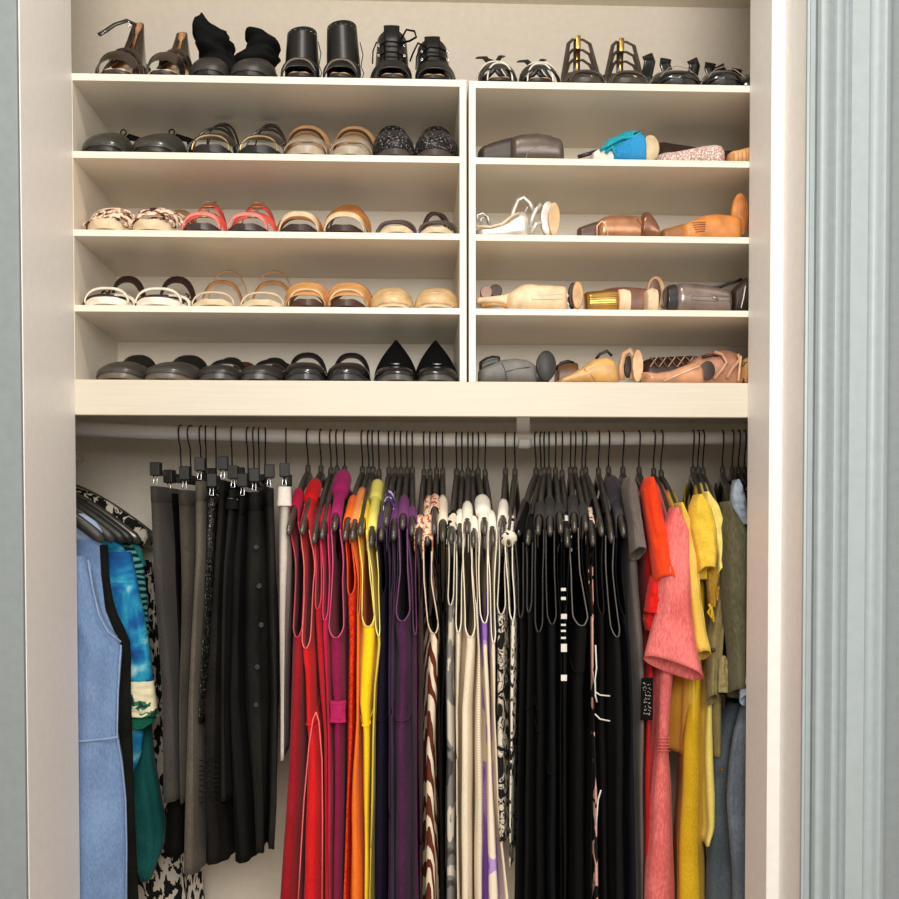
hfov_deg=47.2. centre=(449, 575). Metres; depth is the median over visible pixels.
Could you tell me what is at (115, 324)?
shelf
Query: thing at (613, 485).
dress
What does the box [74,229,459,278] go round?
shelf
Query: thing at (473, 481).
clothes hanger
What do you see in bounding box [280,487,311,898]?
dress
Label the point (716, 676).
blouse
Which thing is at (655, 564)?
dress
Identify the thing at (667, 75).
shoe
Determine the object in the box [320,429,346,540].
clothes hanger
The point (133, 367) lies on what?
clog
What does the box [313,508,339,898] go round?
dress
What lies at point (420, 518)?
dress
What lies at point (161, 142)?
clog
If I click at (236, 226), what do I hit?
sandal
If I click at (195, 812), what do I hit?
trousers
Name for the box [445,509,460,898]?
dress
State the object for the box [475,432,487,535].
clothes hanger
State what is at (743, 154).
sandal
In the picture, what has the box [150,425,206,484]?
hanger
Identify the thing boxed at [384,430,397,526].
clothes hanger
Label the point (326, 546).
dress
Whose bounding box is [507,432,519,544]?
clothes hanger
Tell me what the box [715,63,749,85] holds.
sandal
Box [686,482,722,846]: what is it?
shirt
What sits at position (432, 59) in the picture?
bootie
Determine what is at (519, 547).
dress
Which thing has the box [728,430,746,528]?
clothes hanger
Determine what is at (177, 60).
sandal
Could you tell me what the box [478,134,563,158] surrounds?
shoe
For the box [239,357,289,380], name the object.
sandal
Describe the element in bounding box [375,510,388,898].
dress
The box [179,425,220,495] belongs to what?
hanger
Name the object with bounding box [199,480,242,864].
pants
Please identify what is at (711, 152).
pump
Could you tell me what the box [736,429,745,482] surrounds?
clothes hanger
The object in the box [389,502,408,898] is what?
dress
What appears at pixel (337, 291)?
mule
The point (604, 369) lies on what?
pump
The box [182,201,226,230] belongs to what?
sandal
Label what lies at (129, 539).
clothes hanger
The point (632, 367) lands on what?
sandal
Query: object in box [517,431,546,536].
clothes hanger
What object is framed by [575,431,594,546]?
clothes hanger
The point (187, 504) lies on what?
trousers
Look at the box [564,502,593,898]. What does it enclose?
dress
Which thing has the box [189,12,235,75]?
boot
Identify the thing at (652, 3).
ceiling
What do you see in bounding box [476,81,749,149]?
shelf
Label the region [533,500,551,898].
dress
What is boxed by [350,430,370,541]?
clothes hanger
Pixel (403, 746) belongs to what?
dress
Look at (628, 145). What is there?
shoe
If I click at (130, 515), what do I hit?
clothes hanger
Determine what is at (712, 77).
shoe
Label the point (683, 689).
blouse
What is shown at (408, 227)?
sandal
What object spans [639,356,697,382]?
sandal
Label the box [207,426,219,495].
hanger
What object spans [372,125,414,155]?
slide
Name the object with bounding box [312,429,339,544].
clothes hanger
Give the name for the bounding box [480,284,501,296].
shoe
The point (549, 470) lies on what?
clothes hanger
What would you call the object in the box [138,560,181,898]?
dress
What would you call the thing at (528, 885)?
dress
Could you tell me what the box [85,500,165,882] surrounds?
dress
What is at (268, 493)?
skirt
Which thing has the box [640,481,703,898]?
dress
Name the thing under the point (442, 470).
clothes hanger
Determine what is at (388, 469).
clothes hanger
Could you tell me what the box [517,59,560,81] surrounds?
sandal
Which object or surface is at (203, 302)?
sandal
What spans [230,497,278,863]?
skirt
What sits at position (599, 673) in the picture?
dress
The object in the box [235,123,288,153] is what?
sandal
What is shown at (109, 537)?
clothes hanger
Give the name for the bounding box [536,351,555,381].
shoe
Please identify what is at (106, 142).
clog
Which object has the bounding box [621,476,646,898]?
dress
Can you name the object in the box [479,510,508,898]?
dress
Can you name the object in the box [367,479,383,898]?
dress
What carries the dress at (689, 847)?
hanging from the clothes hanger at (693, 479)
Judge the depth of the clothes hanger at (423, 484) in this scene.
2.21 m
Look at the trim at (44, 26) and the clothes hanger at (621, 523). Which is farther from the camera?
the clothes hanger at (621, 523)
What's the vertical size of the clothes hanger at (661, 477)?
0.269 m
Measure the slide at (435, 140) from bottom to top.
0.111 m
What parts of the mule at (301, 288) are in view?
trim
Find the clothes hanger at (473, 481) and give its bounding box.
[470,432,475,547]
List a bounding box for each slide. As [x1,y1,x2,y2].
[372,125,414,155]
[415,126,457,155]
[568,276,664,309]
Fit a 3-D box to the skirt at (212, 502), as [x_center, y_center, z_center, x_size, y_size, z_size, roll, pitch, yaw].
[-0.518,0.068,2.293,0.041,0.472,0.309,0,1,-4]
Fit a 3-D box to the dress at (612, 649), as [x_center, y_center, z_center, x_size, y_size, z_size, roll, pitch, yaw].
[0.337,0.322,2.332,0.048,0.921,0.453,0,1,-4]
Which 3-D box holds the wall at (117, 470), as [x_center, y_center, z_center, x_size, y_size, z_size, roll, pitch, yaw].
[-0.066,-0.417,2.649,2.170,3.300,0.100,0,1,-2]
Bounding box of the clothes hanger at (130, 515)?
[76,484,152,545]
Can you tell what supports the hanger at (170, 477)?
hanging from the closet rod at (81, 428)
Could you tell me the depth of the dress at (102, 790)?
2.04 m
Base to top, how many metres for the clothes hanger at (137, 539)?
0.238 m
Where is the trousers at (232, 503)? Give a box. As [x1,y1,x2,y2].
[220,489,248,801]
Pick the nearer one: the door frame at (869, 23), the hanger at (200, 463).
the door frame at (869, 23)
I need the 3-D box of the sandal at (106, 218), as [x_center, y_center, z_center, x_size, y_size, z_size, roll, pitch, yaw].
[-0.664,-0.707,2.109,0.101,0.068,0.235,0,1,6]
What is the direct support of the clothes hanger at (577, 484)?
hanging from the closet rod at (81, 428)
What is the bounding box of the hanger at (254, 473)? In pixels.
[249,427,266,490]
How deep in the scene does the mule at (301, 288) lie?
2.04 m
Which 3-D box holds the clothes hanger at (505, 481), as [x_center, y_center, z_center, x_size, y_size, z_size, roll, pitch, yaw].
[0.126,-0.204,2.311,0.014,0.240,0.419,0,1,5]
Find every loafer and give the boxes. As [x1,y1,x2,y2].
[374,340,415,380]
[416,340,458,381]
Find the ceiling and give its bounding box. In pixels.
[350,0,750,7]
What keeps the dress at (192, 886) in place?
hanging from the clothes hanger at (130, 515)
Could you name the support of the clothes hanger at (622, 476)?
hanging from the closet rod at (81, 428)
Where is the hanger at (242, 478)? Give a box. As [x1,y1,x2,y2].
[237,427,268,495]
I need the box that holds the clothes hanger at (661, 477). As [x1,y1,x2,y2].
[658,430,676,502]
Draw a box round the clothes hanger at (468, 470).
[464,432,470,534]
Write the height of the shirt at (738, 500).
0.481 m
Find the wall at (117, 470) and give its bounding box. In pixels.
[71,0,749,898]
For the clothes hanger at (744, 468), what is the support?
hanging from the closet rod at (81, 428)
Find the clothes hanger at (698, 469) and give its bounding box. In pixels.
[690,430,706,500]
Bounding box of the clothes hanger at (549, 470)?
[546,431,552,536]
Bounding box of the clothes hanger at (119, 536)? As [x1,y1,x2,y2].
[76,499,125,543]
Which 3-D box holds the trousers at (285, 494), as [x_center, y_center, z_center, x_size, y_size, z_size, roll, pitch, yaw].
[-0.363,0.097,2.298,0.032,0.570,0.374,0,1,-7]
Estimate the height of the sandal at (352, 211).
0.092 m
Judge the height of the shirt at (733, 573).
0.471 m
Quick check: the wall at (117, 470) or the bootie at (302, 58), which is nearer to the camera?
the bootie at (302, 58)
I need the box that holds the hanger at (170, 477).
[163,425,206,487]
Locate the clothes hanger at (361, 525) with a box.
[358,430,375,536]
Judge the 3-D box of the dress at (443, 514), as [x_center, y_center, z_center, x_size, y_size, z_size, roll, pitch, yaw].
[-0.013,0.303,2.317,0.023,0.961,0.451,0,1,0]
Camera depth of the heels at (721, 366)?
2.10 m
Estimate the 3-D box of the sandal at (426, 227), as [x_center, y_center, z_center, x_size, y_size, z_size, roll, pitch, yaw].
[-0.025,-0.729,2.135,0.084,0.110,0.235,0,1,-2]
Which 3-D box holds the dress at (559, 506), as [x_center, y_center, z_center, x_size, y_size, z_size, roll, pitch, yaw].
[0.241,0.313,2.329,0.023,0.939,0.456,0,1,4]
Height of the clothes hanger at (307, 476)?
0.243 m
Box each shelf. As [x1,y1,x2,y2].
[72,73,459,144]
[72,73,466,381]
[73,151,459,211]
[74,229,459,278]
[75,305,459,343]
[75,380,747,448]
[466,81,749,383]
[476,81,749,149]
[476,157,749,215]
[476,234,748,281]
[476,309,748,345]
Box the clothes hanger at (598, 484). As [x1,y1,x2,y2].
[590,430,613,543]
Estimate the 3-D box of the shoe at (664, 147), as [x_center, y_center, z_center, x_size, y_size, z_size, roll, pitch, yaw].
[0.534,-0.875,2.200,0.189,0.098,0.060,0,1,-2]
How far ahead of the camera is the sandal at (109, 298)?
2.02 m
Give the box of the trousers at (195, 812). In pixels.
[184,481,215,874]
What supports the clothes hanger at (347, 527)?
hanging from the closet rod at (81, 428)
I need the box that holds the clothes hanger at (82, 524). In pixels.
[76,513,104,542]
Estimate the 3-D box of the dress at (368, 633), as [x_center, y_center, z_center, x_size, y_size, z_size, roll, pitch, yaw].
[-0.171,0.306,2.309,0.058,0.956,0.450,0,1,2]
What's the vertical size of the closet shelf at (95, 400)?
0.103 m
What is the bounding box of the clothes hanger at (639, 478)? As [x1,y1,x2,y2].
[635,430,643,488]
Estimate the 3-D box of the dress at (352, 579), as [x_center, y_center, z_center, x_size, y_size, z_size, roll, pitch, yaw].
[-0.194,0.304,2.312,0.032,0.959,0.452,0,1,4]
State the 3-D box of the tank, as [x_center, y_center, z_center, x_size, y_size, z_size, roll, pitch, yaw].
[-0.734,0.371,2.151,0.170,0.873,0.053,0,1,-2]
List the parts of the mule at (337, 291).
trim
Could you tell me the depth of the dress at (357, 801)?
2.12 m
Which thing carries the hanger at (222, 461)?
hanging from the closet rod at (81, 428)
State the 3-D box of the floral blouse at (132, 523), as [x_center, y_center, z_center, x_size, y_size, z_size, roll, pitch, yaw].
[-0.810,0.043,2.415,0.204,0.499,0.043,0,1,-2]
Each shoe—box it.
[476,284,569,308]
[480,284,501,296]
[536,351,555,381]
[554,360,578,381]
[577,130,658,159]
[642,53,699,84]
[655,142,735,160]
[687,57,745,85]
[712,277,748,310]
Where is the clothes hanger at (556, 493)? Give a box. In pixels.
[552,431,562,534]
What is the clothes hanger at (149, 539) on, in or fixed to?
hanging from the rod at (80, 456)
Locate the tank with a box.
[100,545,138,898]
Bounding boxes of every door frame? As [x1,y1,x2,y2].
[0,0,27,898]
[779,0,892,898]
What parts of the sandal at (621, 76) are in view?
panel, zipper pull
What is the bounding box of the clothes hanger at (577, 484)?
[573,431,587,531]
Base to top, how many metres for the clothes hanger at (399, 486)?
0.251 m
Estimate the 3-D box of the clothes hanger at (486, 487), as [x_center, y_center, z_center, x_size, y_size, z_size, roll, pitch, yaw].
[0.080,-0.195,2.310,0.014,0.258,0.420,0,1,-3]
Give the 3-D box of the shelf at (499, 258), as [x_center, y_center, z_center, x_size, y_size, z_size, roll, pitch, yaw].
[0.375,-0.668,2.177,0.660,0.013,0.293,0,1,-2]
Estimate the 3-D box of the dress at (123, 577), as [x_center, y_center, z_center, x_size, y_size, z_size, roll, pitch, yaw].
[-0.724,0.182,2.219,0.196,0.521,0.103,0,1,-2]
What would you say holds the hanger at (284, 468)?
hanging from the closet rod at (81, 428)
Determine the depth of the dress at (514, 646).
2.13 m
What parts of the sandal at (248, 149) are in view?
gold trim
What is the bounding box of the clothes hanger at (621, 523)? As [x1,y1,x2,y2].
[600,430,625,537]
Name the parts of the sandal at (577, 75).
panel, zipper pull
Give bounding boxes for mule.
[285,282,327,306]
[327,282,371,306]
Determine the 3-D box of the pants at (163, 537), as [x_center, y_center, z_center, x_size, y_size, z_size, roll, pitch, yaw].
[-0.594,0.140,2.291,0.058,0.658,0.349,0,1,-2]
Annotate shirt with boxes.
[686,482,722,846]
[714,483,746,697]
[721,479,746,705]
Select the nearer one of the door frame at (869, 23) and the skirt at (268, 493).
the door frame at (869, 23)
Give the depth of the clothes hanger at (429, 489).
2.27 m
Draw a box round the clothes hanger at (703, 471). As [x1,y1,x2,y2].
[701,430,714,498]
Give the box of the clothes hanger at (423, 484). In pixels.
[416,431,426,546]
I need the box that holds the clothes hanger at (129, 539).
[76,496,133,543]
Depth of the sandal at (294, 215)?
2.03 m
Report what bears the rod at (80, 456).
attached to the wall at (117, 470)
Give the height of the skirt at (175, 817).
0.777 m
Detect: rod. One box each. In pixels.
[75,422,747,446]
[75,451,84,461]
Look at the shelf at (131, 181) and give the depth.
2.11 m
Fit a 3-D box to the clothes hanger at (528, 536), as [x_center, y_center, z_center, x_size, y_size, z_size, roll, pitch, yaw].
[0.206,-0.196,2.315,0.013,0.260,0.420,0,1,13]
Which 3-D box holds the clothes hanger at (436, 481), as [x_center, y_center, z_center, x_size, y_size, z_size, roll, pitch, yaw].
[-0.029,-0.206,2.305,0.014,0.236,0.419,0,1,1]
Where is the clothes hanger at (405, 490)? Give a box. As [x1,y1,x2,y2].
[400,431,409,529]
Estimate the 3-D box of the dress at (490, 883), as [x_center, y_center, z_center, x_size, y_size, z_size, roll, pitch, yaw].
[0.064,0.303,2.322,0.046,0.961,0.452,0,1,-5]
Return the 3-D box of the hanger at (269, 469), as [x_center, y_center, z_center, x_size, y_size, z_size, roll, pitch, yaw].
[-0.411,-0.260,2.292,0.021,0.142,0.318,0,1,-14]
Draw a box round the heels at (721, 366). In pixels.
[687,350,741,382]
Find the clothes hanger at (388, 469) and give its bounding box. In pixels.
[379,430,391,541]
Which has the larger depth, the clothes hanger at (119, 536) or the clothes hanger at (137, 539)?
the clothes hanger at (137, 539)
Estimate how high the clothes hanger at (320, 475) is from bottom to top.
0.242 m
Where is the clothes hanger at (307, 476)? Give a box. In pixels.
[286,428,312,535]
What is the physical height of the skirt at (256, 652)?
0.756 m
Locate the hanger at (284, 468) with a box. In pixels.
[279,428,291,486]
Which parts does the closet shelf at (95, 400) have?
arm, rod bracket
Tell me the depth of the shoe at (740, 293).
2.07 m
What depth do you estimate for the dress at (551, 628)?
2.13 m
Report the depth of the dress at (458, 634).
2.12 m
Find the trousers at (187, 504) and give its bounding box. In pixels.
[179,490,218,803]
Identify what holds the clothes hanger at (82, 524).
hanging from the rod at (80, 456)
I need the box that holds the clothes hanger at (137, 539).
[76,492,141,543]
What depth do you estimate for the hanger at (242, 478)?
2.14 m
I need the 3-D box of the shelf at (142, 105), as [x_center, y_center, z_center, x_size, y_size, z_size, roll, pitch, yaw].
[-0.359,-0.965,2.140,0.748,0.014,0.293,0,1,-2]
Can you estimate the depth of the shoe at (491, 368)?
2.05 m
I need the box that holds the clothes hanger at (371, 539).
[368,430,382,547]
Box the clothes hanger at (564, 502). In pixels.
[557,431,569,547]
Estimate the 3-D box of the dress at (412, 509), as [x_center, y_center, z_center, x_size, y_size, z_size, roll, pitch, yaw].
[-0.083,0.316,2.313,0.024,0.935,0.449,0,1,-2]
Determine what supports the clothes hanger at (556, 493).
hanging from the closet rod at (81, 428)
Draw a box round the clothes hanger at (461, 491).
[457,432,465,547]
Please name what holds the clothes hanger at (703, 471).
hanging from the closet rod at (81, 428)
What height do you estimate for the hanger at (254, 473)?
0.151 m
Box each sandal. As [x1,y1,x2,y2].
[82,208,138,229]
[82,276,145,305]
[95,19,150,73]
[130,207,197,230]
[135,276,196,305]
[145,32,191,74]
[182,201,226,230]
[184,123,239,152]
[191,270,248,305]
[197,357,252,379]
[227,202,276,231]
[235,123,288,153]
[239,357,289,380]
[240,270,294,306]
[277,211,322,231]
[283,125,330,154]
[323,205,371,232]
[329,126,374,154]
[375,220,416,232]
[418,211,457,233]
[475,55,517,81]
[476,195,559,234]
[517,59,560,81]
[561,35,604,82]
[601,38,648,83]
[618,347,642,381]
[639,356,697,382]
[726,147,749,160]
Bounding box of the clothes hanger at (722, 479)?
[715,430,729,504]
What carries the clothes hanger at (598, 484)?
hanging from the closet rod at (81, 428)
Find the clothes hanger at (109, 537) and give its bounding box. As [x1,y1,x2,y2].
[76,506,115,543]
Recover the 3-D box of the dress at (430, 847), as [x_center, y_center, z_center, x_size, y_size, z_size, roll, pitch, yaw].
[-0.042,0.302,2.318,0.052,0.962,0.454,0,1,-2]
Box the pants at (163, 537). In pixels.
[150,486,180,803]
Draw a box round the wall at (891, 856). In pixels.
[809,0,898,898]
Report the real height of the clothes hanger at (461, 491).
0.261 m
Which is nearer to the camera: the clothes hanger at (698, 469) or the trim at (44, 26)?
the trim at (44, 26)
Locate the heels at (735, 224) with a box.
[660,193,748,236]
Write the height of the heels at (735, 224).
0.104 m
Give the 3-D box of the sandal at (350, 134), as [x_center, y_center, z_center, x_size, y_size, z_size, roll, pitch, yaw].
[-0.196,-0.875,2.125,0.094,0.103,0.235,0,1,-2]
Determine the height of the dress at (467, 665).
0.944 m
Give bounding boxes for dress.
[76,514,127,898]
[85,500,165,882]
[102,541,158,771]
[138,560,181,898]
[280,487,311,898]
[298,478,337,898]
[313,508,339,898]
[320,504,342,898]
[328,469,351,898]
[343,494,357,898]
[349,487,375,898]
[358,499,378,898]
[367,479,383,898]
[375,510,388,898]
[383,489,401,898]
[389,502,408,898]
[394,494,419,898]
[408,505,418,898]
[414,514,430,898]
[422,495,441,898]
[429,493,441,898]
[437,494,447,898]
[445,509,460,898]
[455,508,467,898]
[458,500,475,898]
[467,515,482,898]
[469,494,498,898]
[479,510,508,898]
[496,498,512,842]
[501,512,519,868]
[513,497,548,898]
[523,513,549,898]
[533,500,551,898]
[542,495,557,898]
[549,502,564,898]
[555,511,571,898]
[564,493,587,898]
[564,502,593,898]
[574,498,609,898]
[574,506,597,898]
[598,475,635,898]
[602,512,623,898]
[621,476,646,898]
[637,477,675,898]
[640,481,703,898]
[673,484,717,898]
[705,696,745,898]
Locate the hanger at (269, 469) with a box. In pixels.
[257,427,274,486]
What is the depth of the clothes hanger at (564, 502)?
2.24 m
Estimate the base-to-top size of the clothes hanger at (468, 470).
0.235 m
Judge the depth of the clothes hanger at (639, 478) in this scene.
2.31 m
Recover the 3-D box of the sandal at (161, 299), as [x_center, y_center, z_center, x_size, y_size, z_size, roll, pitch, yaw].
[-0.574,-0.581,2.117,0.108,0.106,0.235,0,1,-2]
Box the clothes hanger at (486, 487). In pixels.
[480,432,495,546]
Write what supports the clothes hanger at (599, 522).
hanging from the closet rod at (81, 428)
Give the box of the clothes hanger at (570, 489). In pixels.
[566,431,576,532]
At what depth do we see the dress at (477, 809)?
2.12 m
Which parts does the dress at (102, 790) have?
panel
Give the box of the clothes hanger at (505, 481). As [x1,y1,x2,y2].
[499,432,508,535]
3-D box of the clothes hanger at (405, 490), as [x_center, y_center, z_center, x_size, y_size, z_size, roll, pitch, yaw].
[-0.095,-0.212,2.302,0.014,0.226,0.418,0,1,0]
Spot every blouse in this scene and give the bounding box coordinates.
[76,487,147,548]
[666,489,710,754]
[705,485,727,757]
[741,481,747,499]
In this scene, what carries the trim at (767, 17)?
attached to the wall at (891, 856)
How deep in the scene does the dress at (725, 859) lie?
2.19 m
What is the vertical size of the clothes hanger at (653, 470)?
0.261 m
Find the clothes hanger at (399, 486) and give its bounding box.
[391,431,406,541]
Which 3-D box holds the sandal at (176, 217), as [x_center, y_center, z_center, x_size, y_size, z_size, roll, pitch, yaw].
[-0.574,-0.725,2.113,0.099,0.104,0.235,0,1,3]
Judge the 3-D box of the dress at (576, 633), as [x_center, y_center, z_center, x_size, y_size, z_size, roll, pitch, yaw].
[0.275,0.301,2.330,0.054,0.962,0.457,0,1,2]
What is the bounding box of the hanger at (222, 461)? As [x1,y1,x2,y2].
[217,426,244,478]
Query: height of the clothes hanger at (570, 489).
0.234 m
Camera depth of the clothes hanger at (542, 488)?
2.22 m
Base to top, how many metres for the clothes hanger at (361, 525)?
0.242 m
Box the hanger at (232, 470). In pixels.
[227,427,264,487]
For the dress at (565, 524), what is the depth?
2.12 m
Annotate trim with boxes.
[18,0,79,898]
[745,0,784,898]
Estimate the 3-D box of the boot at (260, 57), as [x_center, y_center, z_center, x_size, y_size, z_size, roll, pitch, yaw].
[-0.398,-1.038,2.102,0.106,0.133,0.214,0,1,-2]
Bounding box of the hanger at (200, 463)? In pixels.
[194,425,214,479]
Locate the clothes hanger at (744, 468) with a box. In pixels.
[742,429,747,481]
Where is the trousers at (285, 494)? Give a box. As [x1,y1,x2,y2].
[277,486,293,760]
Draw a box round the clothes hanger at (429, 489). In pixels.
[425,431,432,545]
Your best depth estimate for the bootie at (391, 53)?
2.08 m
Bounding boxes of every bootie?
[280,26,321,76]
[323,20,363,77]
[370,25,416,78]
[409,36,455,79]
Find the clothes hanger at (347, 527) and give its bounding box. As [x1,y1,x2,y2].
[343,430,365,541]
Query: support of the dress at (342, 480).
hanging from the clothes hanger at (335, 521)
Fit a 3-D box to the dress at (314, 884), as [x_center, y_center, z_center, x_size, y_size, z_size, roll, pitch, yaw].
[-0.286,0.286,2.306,0.067,0.996,0.454,0,1,-2]
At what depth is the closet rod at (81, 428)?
2.29 m
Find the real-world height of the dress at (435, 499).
0.962 m
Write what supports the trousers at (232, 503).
hanging from the hanger at (232, 470)
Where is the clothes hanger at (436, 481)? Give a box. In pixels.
[431,431,439,534]
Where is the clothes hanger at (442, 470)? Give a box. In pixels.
[440,431,445,543]
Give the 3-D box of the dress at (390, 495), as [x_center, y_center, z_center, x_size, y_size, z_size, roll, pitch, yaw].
[-0.121,0.299,2.312,0.025,0.968,0.449,0,1,2]
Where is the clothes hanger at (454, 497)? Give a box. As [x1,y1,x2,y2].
[448,431,458,544]
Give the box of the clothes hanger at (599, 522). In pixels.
[583,430,603,536]
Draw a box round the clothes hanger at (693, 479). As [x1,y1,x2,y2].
[685,430,701,507]
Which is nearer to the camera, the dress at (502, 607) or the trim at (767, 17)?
the trim at (767, 17)
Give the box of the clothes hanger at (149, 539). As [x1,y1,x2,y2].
[76,485,152,545]
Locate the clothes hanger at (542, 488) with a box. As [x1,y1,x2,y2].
[535,431,546,535]
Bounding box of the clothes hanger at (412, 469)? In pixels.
[409,431,414,537]
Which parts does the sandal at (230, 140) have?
gold trim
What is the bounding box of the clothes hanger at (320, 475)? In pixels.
[300,429,325,535]
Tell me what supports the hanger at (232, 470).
hanging from the closet rod at (81, 428)
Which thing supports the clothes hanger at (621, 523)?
hanging from the closet rod at (81, 428)
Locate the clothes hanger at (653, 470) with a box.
[650,430,669,511]
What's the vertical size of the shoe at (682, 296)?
0.064 m
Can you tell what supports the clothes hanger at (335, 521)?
hanging from the closet rod at (81, 428)
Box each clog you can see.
[82,129,140,151]
[96,355,155,379]
[132,129,195,152]
[143,355,206,379]
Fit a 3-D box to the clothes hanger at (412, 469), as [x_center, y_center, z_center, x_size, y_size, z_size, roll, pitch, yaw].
[-0.083,-0.205,2.303,0.014,0.240,0.419,0,1,-2]
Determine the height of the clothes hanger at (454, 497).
0.255 m
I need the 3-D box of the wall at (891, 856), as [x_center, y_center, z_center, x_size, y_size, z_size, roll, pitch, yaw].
[1.955,-0.402,1.974,2.644,3.300,0.250,0,1,-2]
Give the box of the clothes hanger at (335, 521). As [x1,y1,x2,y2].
[332,429,351,531]
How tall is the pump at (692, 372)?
0.046 m
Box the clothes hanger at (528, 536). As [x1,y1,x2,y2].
[525,431,546,546]
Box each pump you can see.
[557,350,618,381]
[577,212,659,235]
[641,363,703,382]
[656,145,724,160]
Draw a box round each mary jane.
[282,352,326,380]
[326,353,370,380]
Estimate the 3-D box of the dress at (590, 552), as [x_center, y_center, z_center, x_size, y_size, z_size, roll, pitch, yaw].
[0.298,0.315,2.332,0.027,0.936,0.456,0,1,0]
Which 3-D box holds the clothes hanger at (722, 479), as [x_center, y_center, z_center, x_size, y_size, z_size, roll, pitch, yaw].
[0.618,-0.203,2.331,0.014,0.256,0.420,0,1,7]
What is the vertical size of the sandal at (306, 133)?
0.103 m
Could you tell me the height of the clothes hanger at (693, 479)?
0.256 m
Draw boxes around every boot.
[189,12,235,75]
[230,26,280,76]
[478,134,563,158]
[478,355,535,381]
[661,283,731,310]
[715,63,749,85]
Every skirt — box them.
[165,493,184,857]
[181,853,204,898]
[198,497,218,722]
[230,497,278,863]
[244,492,269,852]
[260,488,278,849]
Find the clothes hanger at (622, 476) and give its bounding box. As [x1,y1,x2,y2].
[618,430,626,484]
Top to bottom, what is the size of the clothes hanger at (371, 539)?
0.264 m

